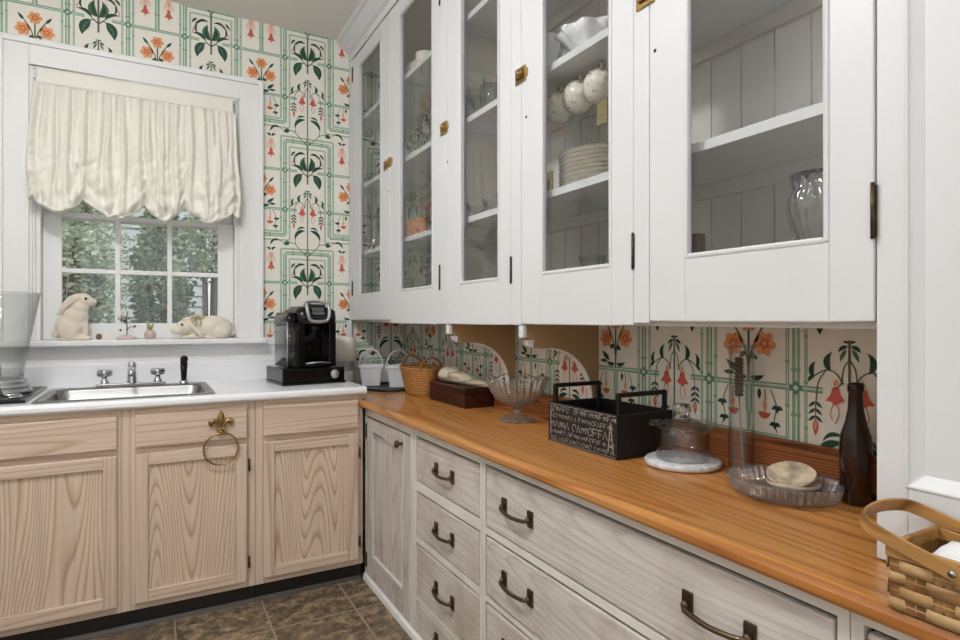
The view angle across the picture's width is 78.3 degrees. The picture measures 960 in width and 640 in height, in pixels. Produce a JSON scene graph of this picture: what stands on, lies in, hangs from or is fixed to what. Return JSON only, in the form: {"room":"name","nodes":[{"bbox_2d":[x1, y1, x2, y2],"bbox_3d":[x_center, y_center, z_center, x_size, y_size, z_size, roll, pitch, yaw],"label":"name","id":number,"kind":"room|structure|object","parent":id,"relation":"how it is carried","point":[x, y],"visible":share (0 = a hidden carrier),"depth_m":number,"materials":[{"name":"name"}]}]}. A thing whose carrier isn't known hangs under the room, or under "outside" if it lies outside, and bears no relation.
{"room":"kitchen","nodes":[
{"label":"kitchen","id":0,"kind":"room"},
{"bbox_2d":[0,0,401,528],"bbox_3d":[-1.504,-0.185,3.053,2.530,2.810,0.142,0,0,-29],"label":"wall","id":1,"kind":"structure","parent":0,"point":[305,76],"depth_m":3.23,"materials":[{"name":"paper"}]},
{"bbox_2d":[0,32,266,347],"bbox_3d":[-1.668,-0.573,2.914,1.137,1.391,0.225,0,0,-29],"label":"window","id":2,"kind":"structure","parent":1,"relation":"in","point":[240,275],"depth_m":2.81,"materials":[{"name":"paint"}]},
{"bbox_2d":[51,293,96,339],"bbox_3d":[-1.881,-0.014,2.736,0.176,0.218,0.099,0,0,-29],"label":"rabbit","id":3,"kind":"object","parent":2,"relation":"on","point":[73,324],"visible":1,"depth_m":2.71},
{"bbox_2d":[96,332,112,339],"bbox_3d":[-1.771,0.078,2.780,0.068,0.034,0.027,0,0,-29],"label":"figurine","id":4,"kind":"object","parent":2,"relation":"on","point":[105,336],"visible":1,"depth_m":2.77,"materials":[{"name":"white ceramic"}]},
{"bbox_2d":[116,311,136,339],"bbox_3d":[-1.691,0.028,2.824,0.092,0.136,0.055,0,0,-29],"label":"ornament","id":5,"kind":"object","parent":2,"relation":"on","point":[122,337],"visible":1,"depth_m":2.81,"materials":[{"name":"pink ceramic"}]},
{"bbox_2d":[25,66,240,224],"bbox_3d":[-1.614,-0.804,2.812,0.881,0.676,0.156,0,0,-29],"label":"window curtain","id":6,"kind":"object","parent":2,"relation":"attached to","point":[120,147],"visible":1,"depth_m":2.79,"materials":[{"name":"fabric"}]},
{"bbox_2d":[144,322,155,338],"bbox_3d":[-1.605,0.054,2.872,0.054,0.082,0.054,0,0,-29],"label":"pot plant","id":7,"kind":"object","parent":2,"relation":"on","point":[149,334],"visible":1,"depth_m":2.86,"materials":[{"name":"pink ceramic"}]},
{"bbox_2d":[171,315,234,338],"bbox_3d":[-1.403,0.036,2.999,0.297,0.122,0.111,0,0,-27],"label":"rabbit","id":8,"kind":"object","parent":2,"relation":"on","point":[196,326],"visible":0.98,"depth_m":2.96},
{"bbox_2d":[0,337,346,369],"bbox_3d":[-1.617,0.224,2.901,1.985,0.253,0.018,0,0,-29],"label":"backsplash","id":9,"kind":"structure","parent":1,"relation":"attached to","point":[37,356],"depth_m":2.86,"materials":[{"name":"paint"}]},
{"bbox_2d":[347,320,351,369],"bbox_3d":[-0.747,0.189,3.369,0.024,0.370,0.018,0,0,-29],"label":"trim","id":10,"kind":"structure","parent":1,"relation":"attached to","point":[349,322],"depth_m":3.36,"materials":[{"name":"paint"}]},
{"bbox_2d":[82,529,411,639],"bbox_3d":[-0.280,1.245,0.845,2.530,0.050,5.150,0,0,-29],"label":"floor","id":11,"kind":"structure","parent":0,"point":[349,610],"depth_m":2.38,"materials":[{"name":"tile"}]},
{"bbox_2d":[0,401,254,639],"bbox_3d":[-1.549,0.783,2.550,1.003,0.871,0.656,0,0,-29],"label":"base cabinet","id":12,"kind":"object","parent":11,"relation":"on","point":[111,521],"visible":0.96,"depth_m":2.30,"materials":[{"name":"brown wood"}]},
{"bbox_2d":[0,358,366,416],"bbox_3d":[-1.503,0.278,2.577,1.866,0.138,0.670,0,0,-29],"label":"countertop","id":13,"kind":"structure","parent":12,"relation":"on","point":[237,380],"depth_m":2.69,"materials":[{"name":"laminate"}]},
{"bbox_2d":[0,386,46,403],"bbox_3d":[-2.043,0.304,2.298,0.515,0.014,0.520,0,0,-29],"label":"board","id":14,"kind":"object","parent":13,"relation":"on","point":[37,390],"visible":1,"depth_m":2.26,"materials":[{"name":"grey metal"}]},
{"bbox_2d":[0,364,22,398],"bbox_3d":[-1.801,0.215,2.241,0.140,0.164,0.096,0,0,1],"label":"utensil","id":15,"kind":"object","parent":14,"relation":"on","point":[16,395],"visible":1,"depth_m":2.25,"materials":[{"name":"silver metal"}]},
{"bbox_2d":[0,291,41,395],"bbox_3d":[-1.927,0.094,2.362,0.280,0.405,0.280,0,0,-29],"label":"jar","id":16,"kind":"object","parent":14,"relation":"on","point":[14,384],"visible":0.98,"depth_m":2.35,"materials":[{"name":"clear glass"}]},
{"bbox_2d":[31,382,214,403],"bbox_3d":[-1.508,0.386,2.549,0.630,0.159,0.510,0,0,-29],"label":"sink","id":17,"kind":"object","parent":13,"relation":"in","point":[191,388],"visible":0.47,"depth_m":2.65,"materials":[{"name":"metal"}]},
{"bbox_2d":[179,355,188,383],"bbox_3d":[-1.421,0.239,2.832,0.044,0.134,0.057,0,0,-29],"label":"sprayer","id":18,"kind":"object","parent":17,"relation":"on","point":[184,359],"visible":1,"depth_m":2.82,"materials":[{"name":"black plastic"}]},
{"bbox_2d":[95,361,165,387],"bbox_3d":[-1.587,0.250,2.685,0.284,0.112,0.172,0,0,-29],"label":"tap","id":19,"kind":"object","parent":13,"relation":"on","point":[131,374],"visible":1,"depth_m":2.71,"materials":[{"name":"silver metal"}]},
{"bbox_2d":[266,300,345,385],"bbox_3d":[-0.872,0.107,2.949,0.312,0.407,0.286,0,0,-35],"label":"coffee maker","id":20,"kind":"object","parent":13,"relation":"on","point":[305,354],"visible":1,"depth_m":2.87,"materials":[{"name":"black plastic"}]},
{"bbox_2d":[303,360,330,367],"bbox_3d":[-0.818,0.217,2.909,0.145,0.028,0.133,0,0,-29],"label":"drip tray","id":21,"kind":"object","parent":20,"relation":"on","point":[306,363],"depth_m":2.87,"materials":[{"name":"silver metal"}]},
{"bbox_2d":[203,411,238,465],"bbox_3d":[-1.069,0.490,2.436,0.140,0.228,0.021,0,0,-29],"label":"towel ring","id":22,"kind":"object","parent":12,"relation":"attached to","point":[221,419],"visible":1,"depth_m":2.43,"materials":[{"name":"gold metal"}]},
{"bbox_2d":[254,394,362,601],"bbox_3d":[-0.903,0.783,2.909,0.472,0.871,0.656,0,0,-29],"label":"base cabinet","id":23,"kind":"object","parent":11,"relation":"on","point":[309,451],"visible":0.92,"depth_m":2.63,"materials":[{"name":"wood"}]},
{"bbox_2d":[365,408,413,628],"bbox_3d":[-0.226,0.813,2.621,0.467,0.812,0.590,0,0,-29],"label":"base cabinet","id":24,"kind":"object","parent":11,"relation":"on","point":[389,443],"visible":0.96,"depth_m":2.50,"materials":[{"name":"paint"}]},
{"bbox_2d":[363,572,423,639],"bbox_3d":[0.186,1.205,1.472,0.024,0.030,2.995,0,0,-29],"label":"baseboard","id":25,"kind":"structure","parent":11,"relation":"on","point":[393,610],"depth_m":2.45,"materials":[{"name":"paint"}]},
{"bbox_2d":[414,429,482,639],"bbox_3d":[0.051,0.813,2.126,0.463,0.812,0.542,0,0,-29],"label":"base cabinet","id":26,"kind":"object","parent":11,"relation":"on","point":[448,478],"visible":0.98,"depth_m":2.00,"materials":[{"name":"paint"}]},
{"bbox_2d":[483,458,850,639],"bbox_3d":[0.444,0.813,1.416,0.463,0.812,1.078,0,0,-29],"label":"base cabinet","id":27,"kind":"object","parent":11,"relation":"on","point":[558,564],"visible":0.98,"depth_m":1.31,"materials":[{"name":"paint"}]},
{"bbox_2d":[359,383,959,639],"bbox_3d":[0.211,0.344,1.832,0.467,0.124,3.600,0,0,-29],"label":"countertop","id":28,"kind":"structure","parent":27,"relation":"on","point":[825,553],"depth_m":1.28,"materials":[{"name":"brown wood"}]},
{"bbox_2d":[336,336,355,382],"bbox_3d":[-0.743,0.231,3.253,0.114,0.284,0.114,0,0,-29],"label":"glass canister","id":29,"kind":"object","parent":28,"relation":"on","point":[345,345],"visible":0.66,"depth_m":3.21,"materials":[{"name":"white glass"}]},
{"bbox_2d":[360,382,404,391],"bbox_3d":[-0.513,0.367,3.232,0.291,0.014,0.393,0,0,-29],"label":"tray","id":30,"kind":"object","parent":28,"relation":"on","point":[384,386],"visible":0.4,"depth_m":3.14,"materials":[{"name":"metal"}]},
{"bbox_2d":[358,349,383,385],"bbox_3d":[-0.606,0.264,3.283,0.142,0.202,0.124,0,0,-10],"label":"bucket","id":31,"kind":"object","parent":30,"relation":"on","point":[370,374],"visible":0.99,"depth_m":3.23,"materials":[{"name":"metal"}]},
{"bbox_2d":[385,349,410,386],"bbox_3d":[-0.444,0.264,3.218,0.142,0.202,0.124,0,0,-10],"label":"bucket","id":32,"kind":"object","parent":30,"relation":"on","point":[395,379],"visible":0.62,"depth_m":3.17,"materials":[{"name":"metal"}]},
{"bbox_2d":[399,354,442,395],"bbox_3d":[-0.296,0.277,2.963,0.198,0.191,0.310,0,0,-35],"label":"wicker basket","id":33,"kind":"object","parent":28,"relation":"on","point":[416,378],"visible":0.88,"depth_m":2.86,"materials":[{"name":"brown wicker"}]},
{"bbox_2d":[429,380,493,408],"bbox_3d":[-0.089,0.331,2.657,0.146,0.086,0.359,0,0,-29],"label":"wooden box","id":34,"kind":"object","parent":28,"relation":"on","point":[464,396],"visible":0.87,"depth_m":2.53,"materials":[{"name":"brown wood"}]},
{"bbox_2d":[438,366,493,387],"bbox_3d":[-0.074,0.250,2.591,0.076,0.074,0.425,0,0,-29],"label":"ornament","id":35,"kind":"object","parent":34,"relation":"on","point":[453,374],"visible":0.98,"depth_m":2.60,"materials":[{"name":"white ceramic"}]},
{"bbox_2d":[485,373,548,423],"bbox_3d":[0.137,0.291,2.182,0.236,0.166,0.236,0,0,32],"label":"glass compote","id":36,"kind":"object","parent":28,"relation":"on","point":[545,378],"visible":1,"depth_m":2.16,"materials":[{"name":"clear glass"}]},
{"bbox_2d":[485,373,548,407],"bbox_3d":[0.137,0.269,2.182,0.237,0.122,0.237,0,0,-29],"label":"bowl","id":37,"kind":"object","parent":36,"relation":"on","point":[545,378],"depth_m":2.17,"materials":[{"name":"clear glass"}]},
{"bbox_2d":[549,380,672,460],"bbox_3d":[0.378,0.286,1.750,0.205,0.176,0.310,0,0,-29],"label":"crate","id":38,"kind":"object","parent":28,"relation":"on","point":[616,429],"visible":1,"depth_m":1.65,"materials":[{"name":"black wood"}]},
{"bbox_2d":[644,450,721,472],"bbox_3d":[0.522,0.366,1.522,0.190,0.016,0.190,0,0,-29],"label":"marble slab","id":39,"kind":"object","parent":28,"relation":"on","point":[690,462],"visible":0.99,"depth_m":1.49,"materials":[{"name":"white stone"}]},
{"bbox_2d":[649,403,717,463],"bbox_3d":[0.522,0.286,1.522,0.178,0.142,0.178,0,0,-29],"label":"glass dome","id":40,"kind":"object","parent":39,"relation":"on","point":[682,410],"visible":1,"depth_m":1.51,"materials":[{"name":"clear glass"}]},
{"bbox_2d":[726,345,755,475],"bbox_3d":[0.635,0.218,1.433,0.068,0.310,0.068,0,0,-29],"label":"glass cylinder","id":41,"kind":"object","parent":28,"relation":"on","point":[738,363],"visible":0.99,"depth_m":1.43,"materials":[{"name":"clear glass"}]},
{"bbox_2d":[726,465,844,507],"bbox_3d":[0.644,0.354,1.255,0.208,0.038,0.225,0,0,-4],"label":"dish","id":42,"kind":"object","parent":28,"relation":"on","point":[755,491],"visible":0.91,"depth_m":1.20,"materials":[{"name":"clear glass"}]},
{"bbox_2d":[766,478,821,492],"bbox_3d":[0.664,0.353,1.253,0.113,0.023,0.103,0,0,-29],"label":"shell","id":43,"kind":"object","parent":42,"relation":"in","point":[815,485],"visible":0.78,"depth_m":1.22,"materials":[{"name":"white ceramic"}]},
{"bbox_2d":[766,461,816,486],"bbox_3d":[0.664,0.332,1.260,0.101,0.039,0.095,0,0,-29],"label":"shell","id":44,"kind":"object","parent":43,"relation":"on","point":[788,473],"visible":0.99,"depth_m":1.27,"materials":[{"name":"beige"}]},
{"bbox_2d":[839,382,872,506],"bbox_3d":[0.765,0.251,1.202,0.059,0.244,0.059,0,0,-29],"label":"bottle","id":45,"kind":"object","parent":28,"relation":"on","point":[855,439],"visible":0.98,"depth_m":1.18,"materials":[{"name":"brown glass"}]},
{"bbox_2d":[859,498,959,633],"bbox_3d":[0.615,0.316,0.753,0.156,0.118,0.210,0,0,-29],"label":"basket","id":46,"kind":"object","parent":28,"relation":"on","point":[918,577],"visible":0.98,"depth_m":0.75,"materials":[{"name":"beige wicker"}]},
{"bbox_2d":[932,541,959,615],"bbox_3d":[0.628,0.334,0.729,0.102,0.071,0.118,0,0,-29],"label":"paper napkins","id":47,"kind":"object","parent":46,"relation":"in","point":[951,550],"visible":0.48,"depth_m":0.78,"materials":[{"name":"white paper"}]},
{"bbox_2d":[877,0,959,559],"bbox_3d":[0.953,-0.549,0.646,0.320,1.845,0.810,0,0,-29],"label":"wall","id":48,"kind":"structure","parent":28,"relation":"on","point":[918,41],"depth_m":0.88,"materials":[{"name":"white paint"}]},
{"bbox_2d":[851,612,916,639],"bbox_3d":[0.896,0.813,0.601,0.463,0.812,0.782,0,0,-29],"label":"base cabinet","id":49,"kind":"object","parent":11,"relation":"on","point":[862,628],"visible":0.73,"depth_m":0.83,"materials":[{"name":"paint"}]},
{"bbox_2d":[166,0,360,38],"bbox_3d":[-0.285,-1.615,0.854,2.530,0.050,5.170,0,0,-29],"label":"ceiling","id":50,"kind":"structure","parent":0,"point":[324,18],"depth_m":3.05,"materials":[{"name":"paint"}]},
{"bbox_2d":[402,111,876,455],"bbox_3d":[0.802,-0.185,1.377,0.122,2.810,5.030,0,0,-29],"label":"wall","id":51,"kind":"structure","parent":0,"point":[797,389],"depth_m":1.59,"materials":[{"name":"paper"}]},
{"bbox_2d":[349,0,446,323],"bbox_3d":[-0.308,-0.726,2.894,0.346,1.488,1.289,0,0,-29],"label":"upper cabinet","id":52,"kind":"object","parent":51,"relation":"attached to","point":[412,26],"visible":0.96,"depth_m":2.79,"materials":[{"name":"paint"}]},
{"bbox_2d":[335,0,398,62],"bbox_3d":[0.150,-1.530,1.756,0.155,0.116,3.727,0,0,-29],"label":"trim","id":53,"kind":"structure","parent":52,"relation":"attached to","point":[368,15],"depth_m":3.06,"materials":[{"name":"white paint"}]},
{"bbox_2d":[367,203,379,249],"bbox_3d":[-0.586,-0.512,3.294,0.098,0.261,0.093,0,0,-29],"label":"vase","id":54,"kind":"object","parent":52,"relation":"on","point":[373,208],"visible":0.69,"depth_m":3.27,"materials":[{"name":"clear glass"}]},
{"bbox_2d":[363,51,430,130],"bbox_3d":[-0.293,-1.119,2.913,0.273,0.022,1.270,0,0,-29],"label":"shelf","id":55,"kind":"object","parent":52,"relation":"attached to","point":[417,82],"depth_m":2.96,"materials":[{"name":"white paint"}]},
{"bbox_2d":[363,141,430,195],"bbox_3d":[-0.293,-0.739,2.913,0.273,0.022,1.270,0,0,-29],"label":"shelf","id":56,"kind":"object","parent":52,"relation":"attached to","point":[417,165],"depth_m":2.94,"materials":[{"name":"white paint"}]},
{"bbox_2d":[363,229,431,258],"bbox_3d":[-0.293,-0.369,2.913,0.273,0.022,1.270,0,0,-29],"label":"shelf","id":57,"kind":"object","parent":52,"relation":"attached to","point":[420,243],"depth_m":2.89,"materials":[{"name":"white paint"}]},
{"bbox_2d":[405,221,411,236],"bbox_3d":[-0.322,-0.416,2.737,0.052,0.069,0.052,0,0,-7],"label":"glass","id":58,"kind":"object","parent":52,"relation":"on","point":[407,224],"visible":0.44,"depth_m":2.72,"materials":[{"name":"glass"}]},
{"bbox_2d":[404,58,416,75],"bbox_3d":[-0.297,-1.195,2.825,0.186,0.127,0.151,0,0,22],"label":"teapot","id":59,"kind":"object","parent":52,"relation":"on","point":[408,66],"visible":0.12,"depth_m":2.77,"materials":[{"name":"white ceramic"}]},
{"bbox_2d":[411,219,417,234],"bbox_3d":[-0.288,-0.416,2.676,0.052,0.069,0.052,0,0,-7],"label":"glass","id":60,"kind":"object","parent":52,"relation":"on","point":[414,227],"visible":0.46,"depth_m":2.65,"materials":[{"name":"orange glass"}]},
{"bbox_2d":[417,217,427,232],"bbox_3d":[-0.254,-0.416,2.615,0.052,0.069,0.052,0,0,-7],"label":"glass","id":61,"kind":"object","parent":52,"relation":"on","point":[422,222],"visible":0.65,"depth_m":2.59,"materials":[{"name":"orange glass"}]},
{"bbox_2d":[416,50,430,62],"bbox_3d":[-0.248,-1.162,2.646,0.086,0.061,0.100,0,0,7],"label":"cup","id":62,"kind":"object","parent":52,"relation":"on","point":[420,54],"visible":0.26,"depth_m":2.62,"materials":[{"name":"white ceramic"}]},
{"bbox_2d":[440,0,876,328],"bbox_3d":[0.363,-0.726,1.683,0.346,1.487,1.584,0,0,-29],"label":"upper cabinet","id":63,"kind":"object","parent":51,"relation":"attached to","point":[713,105],"visible":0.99,"depth_m":1.42,"materials":[{"name":"paint"}]},
{"bbox_2d":[465,93,479,118],"bbox_3d":[-0.030,-0.807,2.230,0.068,0.111,0.068,0,0,-29],"label":"glass tumbler","id":64,"kind":"object","parent":63,"relation":"on","point":[465,93],"visible":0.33,"depth_m":2.25,"materials":[{"name":"clear glass"}]},
{"bbox_2d":[446,324,514,388],"bbox_3d":[0.006,0.148,2.330,0.299,0.263,0.026,0,0,-29],"label":"bracket","id":65,"kind":"object","parent":63,"relation":"attached to","point":[500,339],"visible":0.98,"depth_m":2.35,"materials":[{"name":"beige paint"}]},
{"bbox_2d":[479,83,496,107],"bbox_3d":[0.030,-0.807,2.183,0.068,0.111,0.068,0,0,-29],"label":"glass tumbler","id":66,"kind":"object","parent":63,"relation":"on","point":[480,89],"visible":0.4,"depth_m":2.20,"materials":[{"name":"clear glass"}]},
{"bbox_2d":[483,74,496,105],"bbox_3d":[0.042,-0.807,2.110,0.068,0.111,0.068,0,0,-29],"label":"glass tumbler","id":67,"kind":"object","parent":63,"relation":"on","point":[490,74],"visible":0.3,"depth_m":2.12,"materials":[{"name":"clear glass"}]},
{"bbox_2d":[465,0,574,39],"bbox_3d":[0.395,-1.119,1.672,0.273,0.022,1.490,0,0,-29],"label":"shelf","id":68,"kind":"object","parent":63,"relation":"attached to","point":[481,23],"depth_m":2.16,"materials":[{"name":"white paint"}]},
{"bbox_2d":[547,170,552,190],"bbox_3d":[0.256,-0.515,2.203,0.002,0.070,0.055,0,0,-29],"label":"card","id":69,"kind":"object","parent":63,"relation":"attached to","point":[549,174],"visible":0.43,"depth_m":2.19,"materials":[{"name":"yellow paper"}]},
{"bbox_2d":[547,32,563,65],"bbox_3d":[0.218,-0.814,1.859,0.119,0.125,0.120,0,0,-29],"label":"glass vase","id":70,"kind":"object","parent":63,"relation":"on","point":[554,51],"visible":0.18,"depth_m":1.82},
{"bbox_2d":[519,325,598,397],"bbox_3d":[0.255,0.148,1.879,0.299,0.263,0.026,0,0,-29],"label":"bracket","id":71,"kind":"object","parent":63,"relation":"attached to","point":[580,343],"visible":0.94,"depth_m":1.90,"materials":[{"name":"beige paint"}]},
{"bbox_2d":[559,176,591,186],"bbox_3d":[0.357,-0.391,1.759,0.242,0.019,0.242,0,0,-29],"label":"dinner plate","id":72,"kind":"object","parent":63,"relation":"on","point":[581,178],"visible":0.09,"depth_m":1.69,"materials":[{"name":"white ceramic"}]},
{"bbox_2d":[559,171,606,183],"bbox_3d":[0.357,-0.404,1.759,0.242,0.019,0.242,0,0,-29],"label":"dinner plate","id":73,"kind":"object","parent":72,"relation":"on","point":[585,174],"visible":0.15,"depth_m":1.68,"materials":[{"name":"white ceramic"}]},
{"bbox_2d":[559,166,607,179],"bbox_3d":[0.357,-0.416,1.759,0.242,0.019,0.242,0,0,-29],"label":"dinner plate","id":74,"kind":"object","parent":73,"relation":"on","point":[600,168],"visible":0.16,"depth_m":1.67,"materials":[{"name":"white ceramic"}]},
{"bbox_2d":[559,162,607,175],"bbox_3d":[0.357,-0.429,1.759,0.242,0.019,0.242,0,0,-29],"label":"dinner plate","id":75,"kind":"object","parent":74,"relation":"on","point":[592,164],"visible":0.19,"depth_m":1.67,"materials":[{"name":"white ceramic"}]},
{"bbox_2d":[559,157,607,171],"bbox_3d":[0.357,-0.442,1.759,0.242,0.019,0.242,0,0,-29],"label":"dinner plate","id":76,"kind":"object","parent":75,"relation":"on","point":[597,159],"visible":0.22,"depth_m":1.67,"materials":[{"name":"white ceramic"}]},
{"bbox_2d":[559,152,607,166],"bbox_3d":[0.357,-0.455,1.759,0.242,0.019,0.242,0,0,-29],"label":"dinner plate","id":77,"kind":"object","parent":76,"relation":"on","point":[603,154],"visible":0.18,"depth_m":1.67,"materials":[{"name":"white ceramic"}]},
{"bbox_2d":[559,148,607,162],"bbox_3d":[0.357,-0.468,1.759,0.242,0.019,0.242,0,0,-29],"label":"dinner plate","id":78,"kind":"object","parent":77,"relation":"on","point":[595,150],"visible":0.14,"depth_m":1.67,"materials":[{"name":"white ceramic"}]},
{"bbox_2d":[559,143,607,158],"bbox_3d":[0.357,-0.480,1.759,0.242,0.019,0.242,0,0,-29],"label":"dinner plate","id":79,"kind":"object","parent":78,"relation":"on","point":[600,145],"visible":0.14,"depth_m":1.67,"materials":[{"name":"white ceramic"}]},
{"bbox_2d":[554,15,607,51],"bbox_3d":[0.336,-0.794,1.735,0.234,0.086,0.225,0,0,-29],"label":"glass bowl","id":80,"kind":"object","parent":63,"relation":"on","point":[572,35],"visible":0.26,"depth_m":1.67,"materials":[{"name":"white glass"}]},
{"bbox_2d":[465,0,794,135],"bbox_3d":[0.395,-0.739,1.672,0.273,0.022,1.490,0,0,-29],"label":"shelf","id":81,"kind":"object","parent":63,"relation":"attached to","point":[713,22],"depth_m":1.53,"materials":[{"name":"white paint"}]},
{"bbox_2d":[465,101,822,228],"bbox_3d":[0.395,-0.369,1.672,0.273,0.022,1.490,0,0,-29],"label":"shelf","id":82,"kind":"object","parent":63,"relation":"attached to","point":[792,140],"depth_m":1.34,"materials":[{"name":"white paint"}]},
{"bbox_2d":[692,233,704,252],"bbox_3d":[0.507,-0.102,1.396,0.030,0.200,0.040,0,0,-29],"label":"wooden block","id":83,"kind":"object","parent":63,"relation":"in","point":[698,239],"visible":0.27,"depth_m":1.38,"materials":[{"name":"brown wood"}]},
{"bbox_2d":[786,167,822,240],"bbox_3d":[0.671,-0.144,1.161,0.122,0.284,0.122,0,0,-29],"label":"glass vase","id":84,"kind":"object","parent":63,"relation":"in","point":[804,211],"visible":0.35,"depth_m":1.13,"materials":[{"name":"clear glass"}]},
{"label":"outside","id":85,"kind":"structure","parent":0,"visible":0},
{"bbox_3d":[-2.635,1.345,6.817,10.000,0.150,7.520,0,0,-29],"label":"ground","id":86,"kind":"structure","parent":85,"visible":0},
{"bbox_2d":[62,199,110,322],"bbox_3d":[-2.956,-0.145,4.072,0.767,2.832,0.910,0,0,-33],"label":"shrub","id":87,"kind":"object","parent":86,"relation":"on","point":[80,246],"visible":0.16,"depth_m":4.11,"materials":[{"name":"green plant"}]},
{"bbox_2d":[62,202,136,322],"bbox_3d":[-4.187,-0.592,5.532,1.721,3.728,1.083,0,0,-32],"label":"shrub","id":88,"kind":"object","parent":86,"relation":"on","point":[109,310],"visible":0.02,"depth_m":5.76,"materials":[{"name":"green plant"}]},
{"bbox_2d":[64,206,217,322],"bbox_3d":[-2.486,-0.420,7.786,5.600,3.380,0.170,0,0,-29],"label":"neighbouring house","id":89,"kind":"structure","parent":86,"relation":"on","point":[198,288],"depth_m":6.89,"materials":[{"name":"white"}]},
{"bbox_2d":[125,205,198,322],"bbox_3d":[-2.349,0.027,4.405,0.491,2.487,0.810,0,0,-29],"label":"tree","id":90,"kind":"object","parent":86,"relation":"on","point":[150,258],"visible":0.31,"depth_m":4.24,"materials":[{"name":"green plant"}]},
{"bbox_2d":[180,213,217,316],"bbox_3d":[-2.766,0.007,6.007,0.594,2.525,0.793,0,0,-29],"label":"shrub","id":91,"kind":"object","parent":86,"relation":"on","point":[201,252],"visible":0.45,"depth_m":5.89,"materials":[{"name":"green plant"}]},
{"bbox_3d":[0.249,-0.718,1.836,0.022,0.019,0.004,0,0,-29],"label":"hook","id":92,"kind":"object","parent":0,"visible":0},
{"bbox_2d":[547,86,573,123],"bbox_3d":[0.246,-0.669,1.832,0.095,0.114,0.085,0,0,11],"label":"teacup","id":93,"kind":"object","parent":92,"relation":"hanging from","point":[557,113],"visible":0.7,"depth_m":1.81,"materials":[{"name":"white ceramic"}]},
{"bbox_3d":[0.295,-0.718,1.753,0.022,0.019,0.004,0,0,-29],"label":"hook","id":94,"kind":"object","parent":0,"visible":0},
{"bbox_2d":[563,74,593,114],"bbox_3d":[0.292,-0.669,1.748,0.095,0.114,0.085,0,0,11],"label":"teacup","id":95,"kind":"object","parent":94,"relation":"hanging from","point":[575,102],"visible":0.8,"depth_m":1.73,"materials":[{"name":"white ceramic"}]},
{"bbox_3d":[0.341,-0.718,1.670,0.022,0.019,0.004,0,0,-29],"label":"hook","id":96,"kind":"object","parent":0,"visible":0},
{"bbox_2d":[583,62,607,104],"bbox_3d":[0.338,-0.669,1.665,0.095,0.114,0.085,0,0,11],"label":"teacup","id":97,"kind":"object","parent":96,"relation":"hanging from","point":[595,84],"visible":0.81,"depth_m":1.64,"materials":[{"name":"white ceramic"}]},
{"bbox_2d":[597,97,607,125],"bbox_3d":[0.344,-0.584,1.658,0.004,0.068,0.043,0,0,-29],"label":"tag","id":98,"kind":"object","parent":97,"relation":"hanging from","point":[602,106],"visible":0.86,"depth_m":1.66,"materials":[{"name":"yellow paper"}]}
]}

